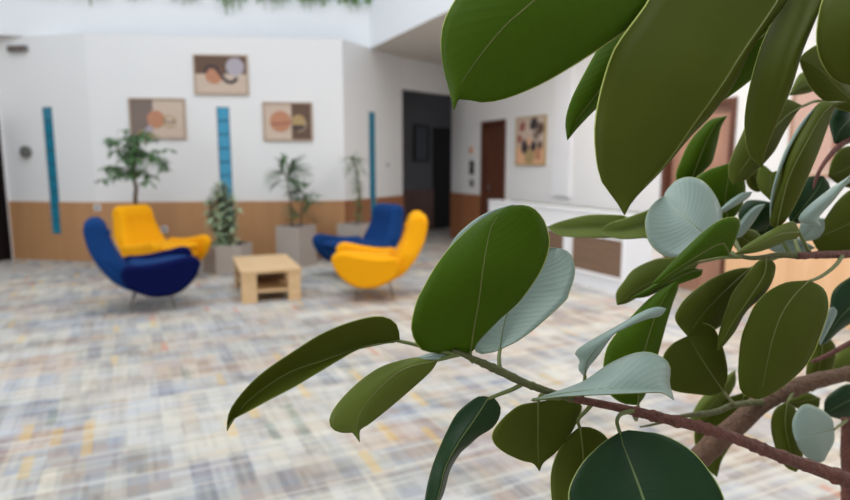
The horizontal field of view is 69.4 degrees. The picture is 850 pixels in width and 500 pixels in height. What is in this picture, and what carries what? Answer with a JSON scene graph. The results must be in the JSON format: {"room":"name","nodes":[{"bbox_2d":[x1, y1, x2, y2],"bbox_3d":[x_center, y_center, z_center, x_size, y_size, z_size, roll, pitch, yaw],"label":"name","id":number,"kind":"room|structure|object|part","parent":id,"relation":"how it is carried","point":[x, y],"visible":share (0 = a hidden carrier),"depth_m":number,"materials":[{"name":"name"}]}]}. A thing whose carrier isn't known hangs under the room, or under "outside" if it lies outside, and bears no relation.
{"room":"lobby","nodes":[
{"label":"lobby","id":0,"kind":"room"},
{"bbox_2d":[0,107,13,258],"bbox_3d":[-7.293,-0.483,2.185,0.152,3.220,14.000,1,8,8],"label":"wall","id":1,"kind":"structure","parent":0,"point":[1,128],"depth_m":9.05,"materials":[{"name":"white paint"}]},
{"bbox_2d":[0,135,11,260],"bbox_3d":[-6.310,-0.819,8.582,0.160,2.079,0.950,1,8,8],"label":"door","id":2,"kind":"structure","parent":1,"relation":"in","point":[5,242],"depth_m":9.05,"materials":[{"name":"black"}]},
{"bbox_2d":[0,34,95,231],"bbox_3d":[-5.458,-1.452,8.984,1.439,3.220,0.150,1,8,9],"label":"wall","id":3,"kind":"structure","parent":0,"point":[52,73],"depth_m":8.84,"materials":[{"name":"white paint"}]},
{"bbox_2d":[6,45,27,51],"bbox_3d":[-5.799,-2.864,8.729,0.300,0.080,0.068,1,8,9],"label":"air vent","id":4,"kind":"object","parent":3,"relation":"in","point":[14,48],"visible":1,"depth_m":8.70,"materials":[{"name":"grey plastic"}]},
{"bbox_2d":[7,46,23,50],"bbox_3d":[-5.804,-2.860,8.699,0.260,0.061,0.008,1,8,9],"label":"vent grille","id":5,"kind":"object","parent":4,"relation":"attached to","point":[12,47],"depth_m":8.69,"materials":[{"name":"black metal"}]},
{"bbox_2d":[19,146,31,157],"bbox_3d":[-5.819,-1.428,8.944,0.170,0.170,0.054,1,8,9],"label":"wall speaker","id":6,"kind":"object","parent":3,"relation":"attached to","point":[24,151],"visible":1,"depth_m":8.92,"materials":[{"name":"grey plastic"}]},
{"bbox_2d":[42,107,60,233],"bbox_3d":[-5.426,-1.151,8.989,0.158,1.833,0.094,1,8,9],"label":"window","id":7,"kind":"structure","parent":3,"relation":"in","point":[47,111],"depth_m":8.94,"materials":[{"name":"blue glass"}]},
{"bbox_2d":[8,201,96,261],"bbox_3d":[-5.472,-0.277,9.067,1.439,0.870,0.021,1,8,9],"label":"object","id":8,"kind":"structure","parent":3,"relation":"attached to","point":[33,238],"depth_m":9.07,"materials":[{"name":"brown wood"}]},
{"bbox_2d":[84,34,344,201],"bbox_3d":[-2.993,-1.462,9.058,3.572,3.220,0.151,-1,8,-6],"label":"wall","id":9,"kind":"structure","parent":0,"point":[120,67],"depth_m":8.92,"materials":[{"name":"white paint"}]},
{"bbox_2d":[94,204,100,210],"bbox_3d":[-4.743,-0.613,8.883,0.090,0.090,0.016,-1,8,-6],"label":"wall socket","id":10,"kind":"object","parent":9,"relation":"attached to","point":[96,207],"visible":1,"depth_m":8.88,"materials":[{"name":"white plastic"}]},
{"bbox_2d":[128,98,186,138],"bbox_3d":[-3.837,-1.886,8.812,0.775,0.572,0.030,-1,8,-6],"label":"framed picture","id":11,"kind":"object","parent":9,"relation":"attached to","point":[165,118],"visible":0.99,"depth_m":8.81,"materials":[{"name":"beige paper"}]},
{"bbox_2d":[161,226,167,231],"bbox_3d":[-3.831,-0.306,9.027,0.090,0.090,0.016,-1,8,-6],"label":"wall socket","id":12,"kind":"object","parent":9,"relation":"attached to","point":[163,228],"visible":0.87,"depth_m":9.02,"materials":[{"name":"white plastic"}]},
{"bbox_2d":[96,201,344,257],"bbox_3d":[-2.984,-0.287,9.140,3.572,0.870,0.024,-1,8,-6],"label":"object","id":13,"kind":"structure","parent":9,"relation":"attached to","point":[258,220],"depth_m":9.15,"materials":[{"name":"brown wood"}]},
{"bbox_2d":[192,54,248,94],"bbox_3d":[-2.931,-2.517,8.821,0.758,0.555,0.030,-1,8,-6],"label":"framed picture","id":14,"kind":"object","parent":9,"relation":"attached to","point":[213,74],"visible":1,"depth_m":8.82,"materials":[{"name":"paper"}]},
{"bbox_2d":[216,107,233,225],"bbox_3d":[-2.939,-1.195,9.069,0.178,1.785,0.094,-1,8,-6],"label":"window","id":15,"kind":"structure","parent":9,"relation":"in","point":[223,121],"depth_m":8.98,"materials":[{"name":"blue glass"}]},
{"bbox_2d":[262,102,312,140],"bbox_3d":[-2.013,-1.885,9.011,0.712,0.558,0.030,-1,8,-6],"label":"framed picture","id":16,"kind":"object","parent":9,"relation":"attached to","point":[282,121],"visible":1,"depth_m":9.01,"materials":[{"name":"beige paper"}]},
{"bbox_2d":[0,0,453,64],"bbox_3d":[0.000,-3.155,7.114,26.000,0.680,25.024,0,8,0],"label":"ceiling","id":17,"kind":"structure","parent":0,"point":[410,29],"depth_m":9.07,"materials":[{"name":"white paint"}]},
{"bbox_2d":[216,0,246,13],"bbox_3d":[-2.929,-3.736,9.188,0.654,0.441,0.356,-2,8,-15],"label":"trailing plant","id":18,"kind":"object","parent":17,"relation":"on","point":[228,1],"visible":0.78,"depth_m":9.16,"materials":[{"name":"green plant"}]},
{"bbox_3d":[-2.928,-3.689,9.249,0.323,0.332,0.199,-2,8,-11],"label":"stem","id":19,"kind":"part","parent":18,"relation":"part of","materials":[{"name":"green plant"}]},
{"bbox_2d":[256,0,289,9],"bbox_3d":[-2.308,-3.770,9.304,0.614,0.323,0.346,0,8,0],"label":"trailing plant","id":20,"kind":"object","parent":17,"relation":"on","point":[257,0],"visible":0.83,"depth_m":9.29,"materials":[{"name":"green plant"}]},
{"bbox_2d":[296,0,330,11],"bbox_3d":[-1.698,-3.830,9.423,0.644,0.365,0.322,-2,8,-13],"label":"trailing plant","id":21,"kind":"object","parent":17,"relation":"on","point":[324,3],"visible":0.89,"depth_m":9.38,"materials":[{"name":"green plant"}]},
{"bbox_2d":[337,0,371,12],"bbox_3d":[-1.083,-3.824,9.541,0.646,0.291,0.326,-1,8,-8],"label":"trailing plant","id":22,"kind":"object","parent":17,"relation":"on","point":[338,1],"visible":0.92,"depth_m":9.51,"materials":[{"name":"green plant"}]},
{"bbox_2d":[342,39,402,200],"bbox_3d":[-0.868,-1.595,9.987,0.150,3.220,1.772,4,9,27],"label":"wall","id":23,"kind":"structure","parent":0,"point":[372,78],"depth_m":9.78,"materials":[{"name":"white paint"}]},
{"bbox_2d":[369,112,375,217],"bbox_3d":[-0.883,-1.317,9.925,0.094,1.784,0.188,4,9,27],"label":"window","id":24,"kind":"structure","parent":23,"relation":"in","point":[371,114],"depth_m":9.88,"materials":[{"name":"blue glass"}]},
{"bbox_2d":[345,195,403,245],"bbox_3d":[-0.792,-0.426,10.114,0.022,0.870,1.772,4,9,27],"label":"trim","id":25,"kind":"structure","parent":23,"relation":"attached to","point":[349,204],"depth_m":9.80,"materials":[{"name":"brown wood"}]},
{"bbox_2d":[0,227,849,499],"bbox_3d":[0.000,0.558,6.645,26.000,0.100,27.000,0,8,0],"label":"floor","id":26,"kind":"structure","parent":0,"point":[101,399],"depth_m":3.83,"materials":[{"name":"carpet"}]},
{"bbox_2d":[93,129,176,251],"bbox_3d":[-3.786,-0.640,8.072,1.057,1.868,0.906,0,8,0],"label":"potted tree","id":27,"kind":"object","parent":26,"relation":"on","point":[129,158],"visible":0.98,"depth_m":7.95,"materials":[{"name":"green plant"}]},
{"bbox_2d":[83,216,200,311],"bbox_3d":[-2.805,0.122,6.118,0.997,0.915,0.858,-4,9,-26],"label":"lounge chair","id":28,"kind":"object","parent":26,"relation":"on","point":[169,272],"visible":1,"depth_m":5.82,"materials":[{"name":"blue fabric"}]},
{"bbox_3d":[-2.837,0.034,6.089,0.925,0.734,0.600,-4,9,-26],"label":"backrest","id":29,"kind":"part","parent":28,"relation":"part of","materials":[{"name":"blue fabric"}]},
{"bbox_3d":[-2.829,0.494,5.975,0.021,0.219,0.075,6,10,36],"label":"leg","id":30,"kind":"part","parent":28,"relation":"part of","materials":[{"name":"silver metal"}]},
{"bbox_2d":[127,255,186,265],"bbox_3d":[-2.676,0.143,6.186,0.620,0.101,0.530,-4,9,-26],"label":"seat cushion","id":31,"kind":"object","parent":28,"relation":"on","point":[165,258],"depth_m":6.20,"materials":[{"name":"blue fabric"}]},
{"bbox_3d":[-2.832,0.173,6.508,0.709,0.393,0.126,-5,9,-30],"label":"armrest","id":32,"kind":"part","parent":28,"relation":"part of","materials":[{"name":"blue fabric"}]},
{"bbox_3d":[-2.518,0.262,5.886,0.709,0.393,0.126,-3,9,-23],"label":"armrest","id":33,"kind":"part","parent":28,"relation":"part of","materials":[{"name":"blue fabric"}]},
{"bbox_2d":[112,204,210,260],"bbox_3d":[-3.289,-0.080,7.535,0.997,0.915,0.858,4,9,27],"label":"lounge chair","id":34,"kind":"object","parent":26,"relation":"on","point":[136,231],"visible":0.66,"depth_m":7.52,"materials":[{"name":"yellow fabric"}]},
{"bbox_3d":[-3.320,0.079,7.175,0.709,0.393,0.126,5,9,30],"label":"armrest","id":35,"kind":"part","parent":34,"relation":"part of","materials":[{"name":"yellow fabric"}]},
{"bbox_2d":[134,240,199,250],"bbox_3d":[-3.161,-0.040,7.474,0.620,0.101,0.530,4,9,27],"label":"seat cushion","id":36,"kind":"object","parent":34,"relation":"on","point":[165,244],"depth_m":7.48,"materials":[{"name":"yellow fabric"}]},
{"bbox_3d":[-3.000,-0.010,7.794,0.709,0.393,0.126,3,9,23],"label":"armrest","id":37,"kind":"part","parent":34,"relation":"part of","materials":[{"name":"yellow fabric"}]},
{"bbox_2d":[201,181,252,274],"bbox_3d":[-2.643,-0.320,8.170,0.646,1.206,0.572,-3,9,-18],"label":"potted shrub","id":38,"kind":"object","parent":26,"relation":"on","point":[218,260],"visible":1,"depth_m":8.05,"materials":[{"name":"green plant"}]},
{"bbox_3d":[-2.697,-0.469,8.149,0.478,0.854,0.216,0,8,0],"label":"stem","id":39,"kind":"part","parent":38,"relation":"part of","materials":[{"name":"green plant"}]},
{"bbox_2d":[202,240,252,274],"bbox_3d":[-2.643,0.095,8.229,0.607,0.369,0.637,0,8,0],"label":"planter","id":40,"kind":"object","parent":26,"relation":"on","point":[218,260],"depth_m":7.98,"materials":[{"name":"grey concrete"}]},
{"bbox_2d":[233,254,301,303],"bbox_3d":[-1.780,0.303,6.857,0.620,0.344,1.070,-3,9,-21],"label":"coffee table","id":41,"kind":"object","parent":26,"relation":"on","point":[255,274],"visible":1,"depth_m":6.48,"materials":[{"name":"brown wood"}]},
{"bbox_3d":[-2.147,0.274,7.183,0.150,0.308,0.175,-3,9,-21],"label":"leg","id":42,"kind":"part","parent":41,"relation":"part of","materials":[{"name":"brown wood"}]},
{"bbox_3d":[-1.831,0.390,6.375,0.150,0.308,0.175,-3,9,-21],"label":"leg","id":43,"kind":"part","parent":41,"relation":"part of","materials":[{"name":"brown wood"}]},
{"bbox_2d":[238,275,287,292],"bbox_3d":[-1.780,0.360,6.865,0.530,0.030,0.978,-3,9,-21],"label":"shelf","id":44,"kind":"object","parent":41,"relation":"attached to","point":[277,284],"depth_m":6.66,"materials":[{"name":"brown wood"}]},
{"bbox_3d":[-1.402,0.366,6.540,0.130,0.308,0.175,-3,9,-21],"label":"leg","id":45,"kind":"part","parent":41,"relation":"part of","materials":[{"name":"brown wood"}]},
{"bbox_2d":[263,152,322,267],"bbox_3d":[-1.809,-0.569,8.567,0.912,1.587,0.816,0,8,0],"label":"potted palm","id":46,"kind":"object","parent":26,"relation":"on","point":[294,240],"visible":1,"depth_m":8.49,"materials":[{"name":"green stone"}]},
{"bbox_3d":[-1.804,-0.675,8.561,0.254,0.762,0.031,0,8,0],"label":"stem","id":47,"kind":"part","parent":46,"relation":"part of","materials":[{"name":"brown"}]},
{"bbox_2d":[275,223,316,267],"bbox_3d":[-1.809,-0.066,8.643,0.400,0.569,0.400,4,9,25],"label":"planter","id":48,"kind":"object","parent":26,"relation":"on","point":[294,240],"depth_m":8.48,"materials":[{"name":"grey concrete"}]},
{"bbox_2d":[337,152,369,237],"bbox_3d":[-1.020,-0.615,8.854,0.440,1.596,0.488,5,9,31],"label":"dracaena","id":49,"kind":"object","parent":26,"relation":"on","point":[347,229],"visible":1,"depth_m":8.77,"materials":[{"name":"green plant"}]},
{"bbox_3d":[-0.998,-0.826,8.833,0.132,1.026,0.019,0,8,0],"label":"stem","id":50,"kind":"part","parent":49,"relation":"part of","materials":[{"name":"brown"}]},
{"bbox_2d":[337,221,369,237],"bbox_3d":[-0.994,-0.107,8.935,0.400,0.569,0.400,5,9,30],"label":"planter","id":51,"kind":"object","parent":26,"relation":"on","point":[347,229],"depth_m":8.75,"materials":[{"name":"grey concrete"}]},
{"bbox_2d":[312,203,403,276],"bbox_3d":[-0.791,-0.109,7.733,0.997,0.915,0.858,-6,10,-37],"label":"lounge chair","id":52,"kind":"object","parent":26,"relation":"on","point":[384,230],"visible":0.5,"depth_m":7.73,"materials":[{"name":"blue fabric"}]},
{"bbox_3d":[-1.120,-0.030,7.936,0.709,0.393,0.126,-5,10,-33],"label":"armrest","id":53,"kind":"part","parent":52,"relation":"part of","materials":[{"name":"blue fabric"}]},
{"bbox_2d":[321,238,377,249],"bbox_3d":[-0.905,-0.065,7.650,0.620,0.101,0.530,-6,10,-37],"label":"seat cushion","id":54,"kind":"object","parent":52,"relation":"on","point":[329,244],"depth_m":7.62,"materials":[{"name":"blue fabric"}]},
{"bbox_3d":[-0.762,-0.202,7.742,0.925,0.734,0.600,-6,10,-37],"label":"backrest","id":55,"kind":"part","parent":52,"relation":"part of","materials":[{"name":"blue fabric"}]},
{"bbox_3d":[-0.692,0.049,7.385,0.709,0.393,0.126,-7,11,-41],"label":"armrest","id":56,"kind":"part","parent":52,"relation":"part of","materials":[{"name":"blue fabric"}]},
{"bbox_2d":[331,211,427,299],"bbox_3d":[-0.483,0.049,6.625,0.997,0.915,0.858,-1,8,-5],"label":"lounge chair","id":57,"kind":"object","parent":26,"relation":"on","point":[359,266],"visible":1,"depth_m":6.31,"materials":[{"name":"yellow fabric"}]},
{"bbox_3d":[-0.600,0.206,6.282,0.709,0.393,0.126,-1,8,-8],"label":"armrest","id":58,"kind":"part","parent":57,"relation":"part of","materials":[{"name":"yellow fabric"}]},
{"bbox_3d":[-0.656,0.107,6.975,0.709,0.393,0.126,0,8,-1],"label":"armrest","id":59,"kind":"part","parent":57,"relation":"part of","materials":[{"name":"yellow fabric"}]},
{"bbox_2d":[341,250,393,256],"bbox_3d":[-0.627,0.082,6.618,0.620,0.101,0.530,-1,8,-5],"label":"seat cushion","id":60,"kind":"object","parent":57,"relation":"on","point":[366,253],"depth_m":6.66,"materials":[{"name":"yellow fabric"}]},
{"bbox_3d":[-0.448,-0.041,6.615,0.925,0.734,0.600,-1,8,-5],"label":"backrest","id":61,"kind":"part","parent":57,"relation":"part of","materials":[{"name":"yellow fabric"}]},
{"bbox_2d":[227,0,849,499],"bbox_3d":[0.331,0.463,0.886,0.603,1.712,0.984,6,10,35],"label":"rubber plant","id":62,"kind":"object","parent":26,"relation":"on","point":[658,70],"visible":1,"depth_m":0.65,"materials":[{"name":"green plant"}]},
{"bbox_3d":[0.706,0.356,1.017,0.029,0.154,0.041,0,8,0],"label":"stem","id":63,"kind":"part","parent":62,"relation":"part of","materials":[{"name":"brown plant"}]},
{"bbox_2d":[488,200,662,301],"bbox_3d":[1.702,-0.107,7.730,0.200,0.909,3.200,-4,9,-25],"label":"reception counter","id":64,"kind":"object","parent":26,"relation":"on","point":[603,264],"visible":0.46,"depth_m":7.03,"materials":[{"name":"white laminate"}]},
{"bbox_3d":[1.524,-0.071,7.907,0.014,0.410,0.829,-4,9,-25],"label":"slatted panel","id":65,"kind":"part","parent":64,"relation":"part of","materials":[{"name":"brown wood"}]},
{"bbox_3d":[1.521,-0.071,7.905,0.020,0.490,0.909,-4,9,-25],"label":"panel frame","id":66,"kind":"part","parent":64,"relation":"part of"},
{"bbox_2d":[488,200,634,215],"bbox_3d":[1.701,-0.532,7.669,0.182,0.020,3.200,-4,9,-25],"label":"countertop","id":67,"kind":"structure","parent":64,"relation":"on","point":[501,201],"depth_m":7.51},
{"bbox_3d":[1.956,0.056,7.015,0.014,0.410,0.829,-4,9,-25],"label":"slatted panel","id":68,"kind":"part","parent":64,"relation":"part of","materials":[{"name":"brown wood"}]},
{"bbox_3d":[1.953,0.056,7.014,0.020,0.490,0.909,-4,9,-25],"label":"panel frame","id":69,"kind":"part","parent":64,"relation":"part of","materials":[{"name":"white wood"}]},
{"bbox_2d":[402,57,449,95],"bbox_3d":[0.001,-3.118,11.104,0.150,0.520,1.376,7,11,40],"label":"lintel","id":70,"kind":"object","parent":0,"point":[417,76],"visible":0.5,"depth_m":10.97,"materials":[{"name":"white paint"}]},
{"bbox_2d":[402,90,451,228],"bbox_3d":[-0.770,-1.903,12.152,0.150,3.220,4.276,7,11,40],"label":"wall","id":71,"kind":"structure","parent":0,"point":[418,108],"depth_m":12.79,"materials":[{"name":"grey paint"}]},
{"bbox_2d":[413,124,428,160],"bbox_3d":[-0.075,-2.220,12.769,0.037,0.748,0.469,7,11,40],"label":"notice board","id":72,"kind":"object","parent":71,"relation":"attached to","point":[420,132],"visible":1,"depth_m":12.74,"materials":[{"name":"black plastic"}]},
{"bbox_2d":[403,188,450,229],"bbox_3d":[-0.706,-0.732,12.263,0.025,0.870,4.276,7,11,40],"label":"trim","id":73,"kind":"structure","parent":71,"relation":"attached to","point":[422,201],"depth_m":12.94,"materials":[{"name":"brown wood"}]},
{"bbox_2d":[433,127,450,228],"bbox_3d":[0.318,-1.560,13.440,0.150,2.175,0.570,7,11,40],"label":"door","id":74,"kind":"structure","parent":71,"relation":"in","point":[441,136],"depth_m":13.39,"materials":[{"name":"black"}]},
{"bbox_2d":[451,16,849,222],"bbox_3d":[4.253,-0.771,4.207,0.152,3.220,17.000,-4,9,-25],"label":"wall","id":75,"kind":"structure","parent":0,"point":[532,183],"depth_m":9.10,"materials":[{"name":"white paint"}]},
{"bbox_2d":[450,192,479,237],"bbox_3d":[0.741,-0.613,11.422,0.021,0.870,1.120,-4,9,-25],"label":"trim","id":76,"kind":"structure","parent":75,"relation":"attached to","point":[464,208],"depth_m":11.48,"materials":[{"name":"brown wood"}]},
{"bbox_2d":[469,161,473,173],"bbox_3d":[0.841,-1.487,11.069,0.036,0.240,0.130,-4,9,-25],"label":"intercom","id":77,"kind":"object","parent":75,"relation":"attached to","point":[471,163],"visible":1,"depth_m":11.04,"materials":[{"name":"black plastic"}]},
{"bbox_2d":[469,180,473,185],"bbox_3d":[0.843,-1.211,11.103,0.036,0.120,0.120,-4,9,-25],"label":"wall thermostat","id":78,"kind":"object","parent":75,"relation":"attached to","point":[471,182],"visible":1,"depth_m":11.08,"materials":[{"name":"grey plastic"}]},
{"bbox_2d":[480,119,505,215],"bbox_3d":[1.209,-1.125,10.516,0.150,2.139,0.773,-4,9,-25],"label":"door","id":79,"kind":"structure","parent":75,"relation":"in","point":[493,133],"depth_m":10.60,"materials":[{"name":"brown wood"}]},
{"bbox_2d":[515,115,546,165],"bbox_3d":[1.616,-1.671,9.414,0.030,0.741,0.775,-4,9,-25],"label":"framed picture","id":80,"kind":"object","parent":75,"relation":"attached to","point":[531,131],"visible":1,"depth_m":9.38,"materials":[{"name":"brown paper"}]},
{"bbox_2d":[552,65,574,197],"bbox_3d":[1.950,-1.778,8.686,0.041,2.050,0.400,-4,9,-25],"label":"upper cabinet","id":81,"kind":"object","parent":75,"relation":"attached to","point":[564,82],"visible":0.71,"depth_m":8.68,"materials":[{"name":"white laminate"}]},
{"bbox_3d":[1.937,-1.069,8.780,0.012,0.580,0.370,-4,9,-25],"label":"door","id":82,"kind":"part","parent":81,"relation":"part of","materials":[{"name":"white"}]},
{"bbox_3d":[1.937,-2.074,8.637,0.012,1.410,0.370,-4,9,-25],"label":"door","id":83,"kind":"part","parent":81,"relation":"part of","materials":[{"name":"white"}]},
{"bbox_2d":[660,97,737,290],"bbox_3d":[3.015,-0.575,6.794,0.150,2.099,0.930,-4,9,-25],"label":"door","id":84,"kind":"structure","parent":75,"relation":"in","point":[725,148],"depth_m":6.57,"materials":[{"name":"brown wood"}]},
{"bbox_2d":[725,223,849,328],"bbox_3d":[5.507,0.788,1.593,0.020,0.870,10.854,-4,9,-25],"label":"trim","id":85,"kind":"structure","parent":75,"relation":"attached to","point":[787,269],"depth_m":5.69,"materials":[{"name":"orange wood"}]},
{"bbox_2d":[788,92,836,177],"bbox_3d":[3.498,-1.075,5.538,0.030,0.836,0.428,-4,9,-25],"label":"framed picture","id":86,"kind":"object","parent":75,"relation":"attached to","point":[828,144],"visible":0.13,"depth_m":5.53,"materials":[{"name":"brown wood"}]}
]}

